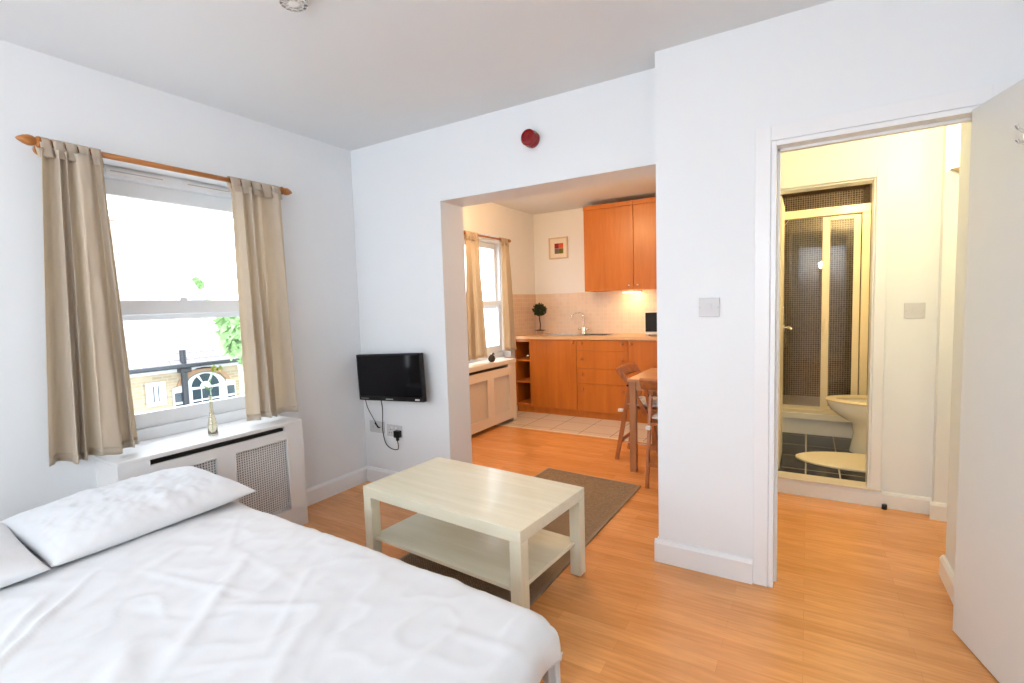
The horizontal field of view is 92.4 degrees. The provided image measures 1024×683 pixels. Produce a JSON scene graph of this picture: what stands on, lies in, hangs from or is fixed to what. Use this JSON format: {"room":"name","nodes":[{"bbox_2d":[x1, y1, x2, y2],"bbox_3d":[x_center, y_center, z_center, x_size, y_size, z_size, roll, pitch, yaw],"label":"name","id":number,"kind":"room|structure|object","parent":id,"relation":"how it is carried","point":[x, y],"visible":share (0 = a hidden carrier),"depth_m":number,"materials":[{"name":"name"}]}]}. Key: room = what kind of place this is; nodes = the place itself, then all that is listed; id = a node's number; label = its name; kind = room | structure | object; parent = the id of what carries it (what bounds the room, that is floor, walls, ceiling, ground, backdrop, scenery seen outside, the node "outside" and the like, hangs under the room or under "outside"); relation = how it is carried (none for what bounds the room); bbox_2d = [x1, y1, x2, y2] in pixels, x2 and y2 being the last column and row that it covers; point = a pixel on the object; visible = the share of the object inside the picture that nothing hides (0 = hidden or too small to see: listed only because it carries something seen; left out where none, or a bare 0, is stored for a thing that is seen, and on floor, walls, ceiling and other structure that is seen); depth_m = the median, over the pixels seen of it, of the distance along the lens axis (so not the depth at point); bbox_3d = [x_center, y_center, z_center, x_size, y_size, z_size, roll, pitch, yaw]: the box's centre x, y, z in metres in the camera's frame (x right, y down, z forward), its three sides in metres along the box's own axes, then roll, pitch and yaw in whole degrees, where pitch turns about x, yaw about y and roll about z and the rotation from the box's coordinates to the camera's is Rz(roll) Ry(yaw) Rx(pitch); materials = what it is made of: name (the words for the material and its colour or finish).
{"room":"studio apartment","nodes":[
{"label":"studio apartment","id":0,"kind":"room"},
{"bbox_2d":[0,40,366,520],"bbox_3d":[-2.446,0.008,1.885,0.306,2.494,4.500,1,5,31],"label":"wall","id":1,"kind":"structure","parent":0,"point":[42,95],"depth_m":2.55,"materials":[{"name":"paint"}]},
{"bbox_2d":[15,134,291,194],"bbox_3d":[-1.757,-0.890,2.597,0.117,0.059,1.279,1,5,31],"label":"curtain rod","id":2,"kind":"object","parent":1,"relation":"attached to","point":[27,139],"visible":0.73,"depth_m":2.42,"materials":[{"name":"brown wood"}]},
{"bbox_2d":[35,136,138,466],"bbox_3d":[-1.922,-0.175,2.204,0.124,1.415,0.348,1,5,31],"label":"curtain","id":3,"kind":"object","parent":2,"relation":"hanging from","point":[90,408],"visible":1,"depth_m":2.20,"materials":[{"name":"fabric"}]},
{"bbox_2d":[226,176,297,420],"bbox_3d":[-1.473,-0.243,2.954,0.109,1.415,0.333,1,5,31],"label":"curtain","id":4,"kind":"object","parent":2,"relation":"hanging from","point":[265,329],"visible":1,"depth_m":2.94,"materials":[{"name":"fabric"}]},
{"bbox_2d":[103,164,245,441],"bbox_3d":[-1.898,-0.205,2.817,0.110,1.430,0.910,1,5,31],"label":"window","id":5,"kind":"structure","parent":1,"relation":"in","point":[120,182],"depth_m":2.78,"materials":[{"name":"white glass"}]},
{"bbox_2d":[105,167,230,193],"bbox_3d":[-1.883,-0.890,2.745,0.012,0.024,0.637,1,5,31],"label":"roller blind","id":6,"kind":"object","parent":5,"relation":"attached to","point":[114,172],"depth_m":2.70,"materials":[{"name":"white fabric"}]},
{"bbox_2d":[123,415,279,449],"bbox_3d":[-1.790,0.518,2.818,0.131,0.020,0.910,1,5,31],"label":"window sill","id":7,"kind":"structure","parent":1,"relation":"attached to","point":[200,430],"depth_m":2.74,"materials":[{"name":"white paint"}]},
{"bbox_2d":[150,428,288,513],"bbox_3d":[-1.662,0.821,2.740,0.088,0.500,0.840,1,5,31],"label":"radiator","id":8,"kind":"object","parent":1,"relation":"attached to","point":[189,452],"visible":0.06,"depth_m":2.88,"materials":[{"name":"metal"}]},
{"bbox_2d":[306,466,367,505],"bbox_3d":[-1.294,1.047,3.511,0.018,0.115,0.700,1,5,31],"label":"baseboard","id":9,"kind":"structure","parent":1,"relation":"attached to","point":[324,490],"depth_m":3.54,"materials":[{"name":"white wood"}]},
{"bbox_2d":[238,368,244,394],"bbox_3d":[-15.972,3.899,15.837,36.400,0.100,60.000,1,5,31],"label":"floor","id":10,"kind":"structure","parent":0,"point":[241,376],"depth_m":32.76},
{"bbox_2d":[109,217,239,413],"bbox_3d":[-13.287,0.374,11.525,7.360,7.400,10.350,1,5,31],"label":"brick building","id":11,"kind":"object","parent":10,"relation":"on","point":[170,361],"visible":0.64,"depth_m":13.36,"materials":[{"name":"brick"}]},
{"bbox_2d":[192,275,210,299],"bbox_3d":[-13.490,0.267,21.233,1.861,6.219,2.043,1,5,31],"label":"tree","id":12,"kind":"object","parent":10,"relation":"on","point":[199,283],"visible":0.03,"depth_m":20.77,"materials":[{"name":"green plant"}]},
{"bbox_2d":[211,317,244,394],"bbox_3d":[-6.631,1.052,12.821,1.933,5.480,1.955,1,5,31],"label":"tree","id":13,"kind":"object","parent":10,"relation":"on","point":[229,342],"visible":0.16,"depth_m":12.27,"materials":[{"name":"green plant"}]},
{"bbox_2d":[0,0,832,214],"bbox_3d":[0.247,-1.392,2.124,5.000,0.100,7.900,1,5,31],"label":"ceiling","id":14,"kind":"structure","parent":0,"point":[350,75],"depth_m":2.22,"materials":[{"name":"paint"}]},
{"bbox_2d":[278,0,309,12],"bbox_3d":[-0.819,-1.273,1.840,0.116,0.030,0.116,1,5,31],"label":"smoke detector","id":15,"kind":"object","parent":14,"relation":"attached to","point":[296,6],"visible":1,"depth_m":1.85,"materials":[{"name":"white plastic"}]},
{"bbox_2d":[463,202,534,410],"bbox_3d":[-0.506,-0.314,5.458,0.300,2.494,3.150,1,5,31],"label":"wall","id":16,"kind":"structure","parent":0,"point":[491,219],"depth_m":6.05,"materials":[{"name":"paint"}]},
{"bbox_2d":[464,236,503,362],"bbox_3d":[-0.408,-0.490,5.588,0.110,1.420,1.000,1,5,31],"label":"window","id":17,"kind":"structure","parent":16,"relation":"in","point":[487,243],"depth_m":5.95,"materials":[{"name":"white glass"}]},
{"bbox_2d":[479,237,493,240],"bbox_3d":[-0.394,-1.169,5.517,0.012,0.024,0.700,1,5,31],"label":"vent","id":18,"kind":"object","parent":17,"relation":"attached to","point":[480,238],"depth_m":5.65,"materials":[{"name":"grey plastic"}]},
{"bbox_2d":[469,367,503,375],"bbox_3d":[-0.369,0.579,5.224,0.118,0.500,0.950,1,5,31],"label":"radiator","id":19,"kind":"object","parent":16,"relation":"attached to","point":[494,368],"visible":0.02,"depth_m":5.35,"materials":[{"name":"black metal"}]},
{"bbox_2d":[464,231,510,242],"bbox_3d":[-0.303,-1.137,5.389,0.098,0.055,0.986,1,5,31],"label":"curtain rod","id":20,"kind":"object","parent":16,"relation":"attached to","point":[479,235],"visible":0.48,"depth_m":5.42,"materials":[{"name":"brown wood"}]},
{"bbox_2d":[464,230,487,360],"bbox_3d":[-0.385,-0.477,5.168,0.088,1.340,0.328,1,5,31],"label":"curtain","id":21,"kind":"object","parent":20,"relation":"hanging from","point":[477,348],"visible":0.98,"depth_m":5.15,"materials":[{"name":"fabric"}]},
{"bbox_2d":[499,237,515,350],"bbox_3d":[-0.046,-0.546,5.735,0.083,1.305,0.291,1,5,31],"label":"curtain","id":22,"kind":"object","parent":20,"relation":"hanging from","point":[508,324],"visible":1,"depth_m":5.69,"materials":[{"name":"fabric"}]},
{"bbox_2d":[513,294,535,335],"bbox_3d":[0.145,-0.336,6.242,0.008,0.525,0.662,1,5,31],"label":"backsplash","id":23,"kind":"structure","parent":16,"relation":"attached to","point":[524,317],"depth_m":6.26,"materials":[{"name":"tile"}]},
{"bbox_2d":[496,424,651,443],"bbox_3d":[0.754,0.937,4.902,2.464,0.006,0.030,1,5,31],"label":"trim","id":24,"kind":"structure","parent":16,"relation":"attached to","point":[496,424],"depth_m":5.00,"materials":[{"name":"wood"}]},
{"bbox_2d":[351,68,655,471],"bbox_3d":[-0.248,-0.164,3.326,2.584,2.494,0.250,1,5,31],"label":"wall","id":25,"kind":"structure","parent":0,"point":[411,192],"depth_m":3.34,"materials":[{"name":"paint"}]},
{"bbox_2d":[370,420,384,432],"bbox_3d":[-1.019,0.644,3.711,0.150,0.088,0.012,1,5,31],"label":"socket","id":26,"kind":"object","parent":25,"relation":"attached to","point":[373,428],"visible":0.99,"depth_m":3.71,"materials":[{"name":"grey plastic"}]},
{"bbox_2d":[367,466,397,481],"bbox_3d":[-0.765,1.025,3.590,0.806,0.115,0.018,1,5,31],"label":"baseboard","id":27,"kind":"structure","parent":25,"relation":"attached to","point":[373,473],"depth_m":3.74,"materials":[{"name":"white wood"}]},
{"bbox_2d":[356,353,426,401],"bbox_3d":[-0.845,0.251,3.508,0.642,0.363,0.106,1,5,31],"label":"television","id":28,"kind":"object","parent":25,"relation":"attached to","point":[391,376],"visible":1,"depth_m":3.44,"materials":[{"name":"black plastic"}]},
{"bbox_2d":[365,400,379,427],"bbox_3d":[-1.042,0.525,3.667,0.103,0.254,0.027,-3,4,-18],"label":"cable","id":29,"kind":"object","parent":28,"relation":"hanging from","point":[365,400],"visible":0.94,"depth_m":3.67,"materials":[{"name":"black plastic"}]},
{"bbox_2d":[381,401,401,449],"bbox_3d":[-0.905,0.601,3.586,0.185,0.402,0.084,1,5,31],"label":"power cable","id":30,"kind":"object","parent":28,"relation":"hanging from","point":[397,434],"visible":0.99,"depth_m":3.57,"materials":[{"name":"black plastic"}]},
{"bbox_2d":[387,424,402,437],"bbox_3d":[-0.866,0.658,3.621,0.150,0.088,0.011,1,5,31],"label":"power socket","id":31,"kind":"object","parent":25,"relation":"attached to","point":[390,428],"visible":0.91,"depth_m":3.63,"materials":[{"name":"white plastic"}]},
{"bbox_2d":[521,129,539,147],"bbox_3d":[0.103,-1.171,2.833,0.096,0.096,0.072,1,5,31],"label":"fire alarm","id":32,"kind":"object","parent":25,"relation":"attached to","point":[530,138],"visible":1,"depth_m":2.81,"materials":[{"name":"red plastic"}]},
{"bbox_2d":[533,208,649,340],"bbox_3d":[1.301,-0.413,6.070,2.764,2.494,0.230,1,5,31],"label":"wall","id":33,"kind":"structure","parent":0,"point":[565,275],"depth_m":6.29,"materials":[{"name":"paint"}]},
{"bbox_2d":[548,236,567,259],"bbox_3d":[0.591,-1.193,6.278,0.265,0.270,0.021,1,5,31],"label":"framed picture","id":34,"kind":"object","parent":33,"relation":"attached to","point":[558,247],"visible":1,"depth_m":6.28},
{"bbox_2d":[535,289,656,333],"bbox_3d":[1.370,-0.348,5.895,2.464,0.525,0.008,1,5,31],"label":"backsplash","id":35,"kind":"structure","parent":33,"relation":"attached to","point":[616,312],"depth_m":6.07,"materials":[{"name":"tile"}]},
{"bbox_2d":[583,200,633,291],"bbox_3d":[1.170,-1.087,5.744,0.589,0.986,0.336,1,5,31],"label":"upper cabinet","id":36,"kind":"object","parent":33,"relation":"attached to","point":[608,228],"visible":0.91,"depth_m":5.62,"materials":[{"name":"brown wood"}]},
{"bbox_2d":[622,290,641,292],"bbox_3d":[1.391,-0.580,5.696,0.220,0.025,0.080,1,5,31],"label":"lamp","id":37,"kind":"object","parent":36,"relation":"attached to","point":[626,291],"visible":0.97,"depth_m":5.66,"materials":[{"name":"white plastic"}]},
{"bbox_2d":[633,197,656,289],"bbox_3d":[1.669,-1.080,5.444,0.573,0.986,0.336,1,5,31],"label":"upper cabinet","id":38,"kind":"object","parent":33,"relation":"attached to","point":[644,210],"visible":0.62,"depth_m":5.41,"materials":[{"name":"brown wood"}]},
{"bbox_2d":[302,411,998,682],"bbox_3d":[0.324,1.173,2.313,5.000,0.062,7.900,1,5,31],"label":"floor","id":39,"kind":"structure","parent":0,"point":[859,594],"depth_m":2.19,"materials":[{"name":"laminate"}]},
{"bbox_2d":[95,416,307,524],"bbox_3d":[-1.636,0.842,2.715,0.247,0.660,0.952,1,5,31],"label":"radiator cover","id":40,"kind":"object","parent":39,"relation":"on","point":[134,462],"visible":0.5,"depth_m":2.77,"materials":[{"name":"paint"}]},
{"bbox_2d":[95,416,301,466],"bbox_3d":[-1.647,0.522,2.692,0.244,0.018,0.952,1,5,31],"label":"shelf","id":41,"kind":"object","parent":40,"relation":"attached to","point":[141,455],"depth_m":2.56,"materials":[{"name":"paint"}]},
{"bbox_2d":[192,459,216,474],"bbox_3d":[-1.654,0.844,2.493,0.005,0.452,0.334,1,5,31],"label":"grille","id":42,"kind":"object","parent":40,"relation":"attached to","point":[194,461],"depth_m":2.57,"materials":[{"name":"metal"}]},
{"bbox_2d":[208,395,217,434],"bbox_3d":[-1.650,0.403,2.700,0.049,0.218,0.049,1,5,31],"label":"bud vase","id":43,"kind":"object","parent":40,"relation":"on","point":[212,423],"visible":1,"depth_m":2.69,"materials":[{"name":"clear glass"}]},
{"bbox_2d":[203,365,222,394],"bbox_3d":[-1.633,0.311,2.712,0.049,0.369,0.115,0,4,18],"label":"flower","id":44,"kind":"object","parent":43,"relation":"in","point":[213,366],"visible":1,"depth_m":2.70,"materials":[{"name":"green plant"}]},
{"bbox_2d":[236,440,289,514],"bbox_3d":[-1.442,0.812,2.844,0.005,0.452,0.331,1,5,31],"label":"grille","id":45,"kind":"object","parent":40,"relation":"attached to","point":[285,449],"depth_m":2.86,"materials":[{"name":"metal"}]},
{"bbox_2d":[469,358,516,434],"bbox_3d":[-0.355,0.593,5.199,0.248,0.715,1.196,1,5,31],"label":"radiator cover","id":46,"kind":"object","parent":39,"relation":"on","point":[493,401],"visible":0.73,"depth_m":5.23,"materials":[{"name":"paint"}]},
{"bbox_2d":[469,381,486,424],"bbox_3d":[-0.392,0.622,4.955,0.005,0.427,0.492,1,5,31],"label":"panel","id":47,"kind":"object","parent":46,"relation":"attached to","point":[478,389],"depth_m":5.03,"materials":[{"name":"paint"}]},
{"bbox_2d":[488,353,494,361],"bbox_3d":[-0.220,0.171,5.325,0.079,0.099,0.079,-3,4,-14],"label":"ornament","id":48,"kind":"object","parent":46,"relation":"on","point":[491,358],"visible":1,"depth_m":5.30,"materials":[{"name":"ceramic"}]},
{"bbox_2d":[469,358,515,372],"bbox_3d":[-0.365,0.259,5.174,0.248,0.045,1.196,1,5,31],"label":"shelf","id":49,"kind":"object","parent":46,"relation":"attached to","point":[486,364],"depth_m":5.27,"materials":[{"name":"paint"}]},
{"bbox_2d":[495,375,508,414],"bbox_3d":[-0.123,0.581,5.401,0.005,0.427,0.327,1,5,31],"label":"panel","id":50,"kind":"object","parent":46,"relation":"attached to","point":[501,381],"depth_m":5.41,"materials":[{"name":"paint"}]},
{"bbox_2d":[399,468,640,606],"bbox_3d":[0.109,1.097,2.954,0.820,0.010,1.905,1,5,31],"label":"rug","id":51,"kind":"object","parent":39,"relation":"on","point":[603,498],"visible":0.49,"depth_m":2.95,"materials":[{"name":"carpet"}]},
{"bbox_2d":[363,457,585,608],"bbox_3d":[-0.196,0.927,2.442,0.962,0.422,0.550,1,5,35],"label":"coffee table","id":52,"kind":"object","parent":51,"relation":"on","point":[484,523],"visible":0.86,"depth_m":2.34,"materials":[{"name":"beige wood"}]},
{"bbox_2d":[376,513,573,590],"bbox_3d":[-0.194,0.981,2.446,0.902,0.017,0.510,1,5,35],"label":"shelf","id":53,"kind":"object","parent":52,"relation":"attached to","point":[485,557],"depth_m":2.34,"materials":[{"name":"beige wood"}]},
{"bbox_2d":[515,339,531,405],"bbox_3d":[0.284,0.358,6.263,0.222,0.820,0.568,1,5,31],"label":"open shelf unit","id":54,"kind":"object","parent":39,"relation":"on","point":[523,346],"visible":0.45,"depth_m":6.15,"materials":[{"name":"brown wood"}]},
{"bbox_2d":[531,339,577,409],"bbox_3d":[0.628,0.364,6.040,0.594,0.818,0.596,1,5,31],"label":"base cabinet","id":55,"kind":"object","parent":39,"relation":"on","point":[553,362],"visible":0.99,"depth_m":5.80,"materials":[{"name":"brown wood"}]},
{"bbox_2d":[518,405,647,422],"bbox_3d":[1.124,0.840,5.518,2.440,0.081,0.018,1,5,31],"label":"plinth","id":56,"kind":"object","parent":39,"relation":"on","point":[588,414],"visible":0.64,"depth_m":5.72,"materials":[{"name":"brown wood"}]},
{"bbox_2d":[576,340,628,414],"bbox_3d":[1.144,0.372,5.730,0.605,0.818,0.596,1,5,31],"label":"drawer unit","id":57,"kind":"object","parent":39,"relation":"on","point":[600,388],"visible":0.85,"depth_m":5.50,"materials":[{"name":"brown wood"}]},
{"bbox_2d":[615,362,657,459],"bbox_3d":[1.175,0.598,4.125,0.540,0.788,0.433,1,5,31],"label":"folding chair","id":58,"kind":"object","parent":39,"relation":"on","point":[629,368],"visible":0.52,"depth_m":4.08,"materials":[{"name":"brown wood"}]},
{"bbox_2d":[637,396,657,406],"bbox_3d":[1.177,0.504,4.115,0.350,0.057,0.340,1,5,28],"label":"seat cushion","id":59,"kind":"object","parent":58,"relation":"on","point":[642,398],"visible":0.36,"depth_m":4.02,"materials":[{"name":"beige fabric"}]},
{"bbox_2d":[627,368,657,471],"bbox_3d":[1.280,0.627,3.971,0.483,0.730,0.700,1,5,31],"label":"dining table","id":60,"kind":"object","parent":39,"relation":"on","point":[634,384],"visible":0.41,"depth_m":3.80,"materials":[{"name":"brown wood"}]},
{"bbox_2d":[628,340,656,415],"bbox_3d":[1.839,0.382,5.312,1.013,0.818,0.596,1,5,31],"label":"base cabinet","id":61,"kind":"object","parent":39,"relation":"on","point":[642,353],"visible":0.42,"depth_m":5.25,"materials":[{"name":"brown wood"}]},
{"bbox_2d":[516,333,656,340],"bbox_3d":[1.222,-0.056,5.656,2.446,0.033,0.596,1,5,31],"label":"countertop","id":62,"kind":"structure","parent":61,"relation":"on","point":[535,335],"depth_m":5.57,"materials":[{"name":"brown wood"}]},
{"bbox_2d":[532,302,546,334],"bbox_3d":[0.356,-0.294,6.236,0.204,0.406,0.195,1,5,31],"label":"topiary plant","id":63,"kind":"object","parent":62,"relation":"on","point":[539,309],"visible":1,"depth_m":6.20,"materials":[{"name":"green plant"}]},
{"bbox_2d":[539,333,616,335],"bbox_3d":[0.819,-0.013,5.952,0.900,0.148,0.374,1,5,31],"label":"sink","id":64,"kind":"object","parent":62,"relation":"in","point":[552,334],"visible":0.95,"depth_m":5.97,"materials":[{"name":"metal"}]},
{"bbox_2d":[571,312,588,333],"bbox_3d":[0.848,-0.233,6.129,0.224,0.272,0.068,-1,4,14],"label":"tap","id":65,"kind":"object","parent":62,"relation":"on","point":[583,328],"visible":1,"depth_m":6.11,"materials":[{"name":"silver metal"}]},
{"bbox_2d":[645,311,656,334],"bbox_3d":[1.750,-0.204,5.434,0.485,0.262,0.326,1,5,31],"label":"microwave","id":66,"kind":"object","parent":62,"relation":"on","point":[650,317],"visible":0.29,"depth_m":5.40,"materials":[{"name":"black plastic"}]},
{"bbox_2d":[639,378,657,487],"bbox_3d":[1.217,0.636,3.592,0.433,0.788,0.540,1,5,31],"label":"folding chair","id":67,"kind":"object","parent":39,"relation":"on","point":[646,384],"visible":0.34,"depth_m":3.50,"materials":[{"name":"brown wood"}]},
{"bbox_2d":[652,412,657,419],"bbox_3d":[1.223,0.539,3.599,0.340,0.057,0.350,1,5,31],"label":"seat cushion","id":68,"kind":"object","parent":67,"relation":"on","point":[655,416],"visible":0.05,"depth_m":3.53,"materials":[{"name":"white fabric"}]},
{"bbox_2d":[881,504,886,509],"bbox_3d":[2.293,1.017,3.026,0.030,0.031,0.030,1,5,31],"label":"door stop","id":69,"kind":"object","parent":39,"relation":"on","point":[883,506],"visible":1,"depth_m":3.02,"materials":[{"name":"black plastic"}]},
{"bbox_3d":[-1.172,1.046,1.180,2.000,0.451,1.485,1,5,31],"label":"bed","id":70,"kind":"object","parent":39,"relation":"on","visible":0},
{"bbox_2d":[0,501,562,682],"bbox_3d":[-1.068,0.871,1.170,1.966,0.266,1.694,1,5,31],"label":"duvet","id":71,"kind":"object","parent":70,"relation":"on","point":[231,592],"visible":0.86,"depth_m":1.30,"materials":[{"name":"white fabric"}]},
{"bbox_2d":[0,522,50,587],"bbox_3d":[-1.836,0.695,1.387,0.522,0.142,0.697,1,5,31],"label":"pillow","id":72,"kind":"object","parent":71,"relation":"on","point":[17,563],"visible":0.98,"depth_m":1.52,"materials":[{"name":"fabric"}]},
{"bbox_2d":[0,466,255,567],"bbox_3d":[-1.507,0.644,1.972,0.498,0.139,0.700,1,5,28],"label":"pillow","id":73,"kind":"object","parent":71,"relation":"on","point":[80,524],"visible":1,"depth_m":1.82,"materials":[{"name":"fabric"}]},
{"bbox_2d":[778,432,864,481],"bbox_3d":[3.097,0.923,3.910,1.900,0.160,2.280,1,5,31],"label":"floor","id":74,"kind":"structure","parent":0,"point":[793,444],"depth_m":3.88,"materials":[{"name":"tile"}]},
{"bbox_2d":[782,203,870,437],"bbox_3d":[2.871,-0.187,4.598,0.702,1.965,0.865,1,5,31],"label":"shower enclosure","id":75,"kind":"object","parent":74,"relation":"on","point":[810,415],"visible":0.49,"depth_m":4.19,"materials":[{"name":"glass"}]},
{"bbox_2d":[782,395,850,422],"bbox_3d":[2.895,0.628,4.658,0.702,0.060,0.865,1,5,31],"label":"shower tray","id":76,"kind":"object","parent":75,"relation":"on","point":[798,415],"depth_m":4.37,"materials":[{"name":"ceramic"}]},
{"bbox_2d":[795,451,865,472],"bbox_3d":[2.544,0.875,3.554,0.858,0.018,0.433,1,5,31],"label":"bath mat","id":77,"kind":"object","parent":74,"relation":"on","point":[856,462],"visible":0.54,"depth_m":3.61,"materials":[{"name":"white fabric"}]},
{"bbox_2d":[826,395,866,453],"bbox_3d":[2.818,0.462,3.732,0.740,0.799,0.400,1,5,31],"label":"toilet","id":78,"kind":"object","parent":74,"relation":"on","point":[853,408],"visible":0.27,"depth_m":3.77,"materials":[{"name":"ceramic"}]},
{"bbox_2d":[782,189,862,396],"bbox_3d":[3.124,-0.359,5.023,0.710,2.230,0.150,1,5,31],"label":"wall","id":79,"kind":"structure","parent":0,"point":[803,238],"depth_m":4.96,"materials":[{"name":"tile"}]},
{"bbox_2d":[781,184,865,197],"bbox_3d":[3.056,-1.464,3.786,1.900,0.159,2.160,1,5,31],"label":"ceiling","id":80,"kind":"structure","parent":0,"point":[855,187],"depth_m":4.76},
{"bbox_2d":[655,0,1023,585],"bbox_3d":[1.702,-0.117,1.892,2.236,2.494,0.120,1,5,31],"label":"wall","id":81,"kind":"structure","parent":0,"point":[713,93],"depth_m":2.22,"materials":[{"name":"paint"}]},
{"bbox_2d":[654,538,752,583],"bbox_3d":[0.921,1.063,2.390,0.449,0.115,0.018,1,5,31],"label":"baseboard","id":82,"kind":"structure","parent":81,"relation":"attached to","point":[716,563],"depth_m":2.37,"materials":[{"name":"white wood"}]},
{"bbox_2d":[699,298,719,316],"bbox_3d":[0.916,-0.159,2.284,0.090,0.088,0.012,1,5,31],"label":"light switch","id":83,"kind":"object","parent":81,"relation":"attached to","point":[708,307],"visible":1,"depth_m":2.28,"materials":[{"name":"grey plastic"}]},
{"bbox_2d":[753,79,1023,682],"bbox_3d":[1.545,0.116,1.812,0.551,2.050,1.126,-3,5,-22],"label":"door","id":84,"kind":"structure","parent":81,"relation":"attached to","point":[988,606],"depth_m":1.74,"materials":[{"name":"paint"}]},
{"bbox_2d":[1015,124,1023,144],"bbox_3d":[1.562,-0.636,1.510,0.032,0.063,0.018,0,4,17],"label":"coat hook","id":85,"kind":"object","parent":84,"relation":"attached to","point":[1017,126],"visible":1,"depth_m":1.51,"materials":[{"name":"silver metal"}]},
{"bbox_2d":[781,127,943,497],"bbox_3d":[2.517,-0.216,2.890,1.870,2.494,0.120,1,5,31],"label":"wall","id":86,"kind":"structure","parent":0,"point":[914,159],"depth_m":2.93,"materials":[{"name":"paint"}]},
{"bbox_2d":[778,471,881,491],"bbox_3d":[2.056,0.917,3.243,0.605,0.012,0.130,1,5,31],"label":"trim","id":87,"kind":"structure","parent":86,"relation":"attached to","point":[781,474],"depth_m":3.22,"materials":[{"name":"white wood"}]},
{"bbox_2d":[778,166,888,489],"bbox_3d":[2.133,-0.082,3.405,0.655,1.975,0.616,1,5,31],"label":"door frame","id":88,"kind":"structure","parent":86,"relation":"in","point":[879,216],"depth_m":3.03,"materials":[{"name":"beige wood"}]},
{"bbox_2d":[778,478,931,514],"bbox_3d":[2.117,0.977,3.160,0.895,0.100,0.018,1,5,31],"label":"baseboard","id":89,"kind":"structure","parent":86,"relation":"attached to","point":[896,501],"depth_m":3.11,"materials":[{"name":"white wood"}]},
{"bbox_2d":[904,303,925,318],"bbox_3d":[2.377,-0.182,2.901,0.098,0.092,0.012,1,5,31],"label":"light switch","id":90,"kind":"object","parent":86,"relation":"attached to","point":[911,310],"visible":1,"depth_m":2.90,"materials":[{"name":"grey plastic"}]},
{"bbox_2d":[863,184,870,202],"bbox_3d":[3.240,-0.323,4.488,0.040,2.230,0.650,1,5,31],"label":"wall","id":91,"kind":"structure","parent":0,"point":[866,190],"depth_m":4.43,"materials":[{"name":"tile"}]},
{"bbox_2d":[867,184,871,385],"bbox_3d":[3.437,-0.284,3.876,1.010,2.230,0.200,1,5,31],"label":"wall","id":92,"kind":"structure","parent":0,"point":[871,184],"depth_m":4.13,"materials":[{"name":"paint"}]},
{"bbox_2d":[931,124,960,503],"bbox_3d":[2.860,-0.203,2.574,0.955,2.494,0.070,1,5,31],"label":"wall","id":93,"kind":"structure","parent":0,"point":[952,133],"depth_m":2.79,"materials":[{"name":"paint"}]},
{"bbox_2d":[929,501,946,521],"bbox_3d":[2.801,0.993,2.667,0.823,0.100,0.018,1,5,31],"label":"baseboard","id":94,"kind":"structure","parent":93,"relation":"attached to","point":[938,511],"depth_m":2.85,"materials":[{"name":"white wood"}]},
{"bbox_2d":[950,166,958,172],"bbox_3d":[2.533,-0.917,2.600,0.310,0.115,0.108,1,5,31],"label":"wall uplighter","id":95,"kind":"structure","parent":93,"relation":"attached to","point":[956,169],"depth_m":2.69,"materials":[{"name":"paint"}]},
{"bbox_2d":[945,122,971,572],"bbox_3d":[2.332,-0.128,1.780,1.040,2.494,0.340,1,5,31],"label":"wall","id":96,"kind":"structure","parent":0,"point":[965,140],"depth_m":2.13,"materials":[{"name":"paint"}]},
{"bbox_2d":[939,555,954,603],"bbox_3d":[1.920,1.058,2.148,0.018,0.100,0.358,1,5,31],"label":"baseboard","id":97,"kind":"structure","parent":96,"relation":"attached to","point":[946,573],"depth_m":2.18,"materials":[{"name":"white wood"}]},
{"bbox_3d":[2.554,-0.322,4.756,0.008,2.230,0.900,1,5,31],"label":"wall","id":98,"kind":"structure","parent":0,"visible":0},
{"bbox_2d":[783,309,787,345],"bbox_3d":[2.631,-0.496,4.776,0.099,1.092,0.172,1,5,31],"label":"shower mixer","id":99,"kind":"object","parent":98,"relation":"attached to","point":[784,322],"visible":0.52,"depth_m":4.77,"materials":[{"name":"silver metal"}]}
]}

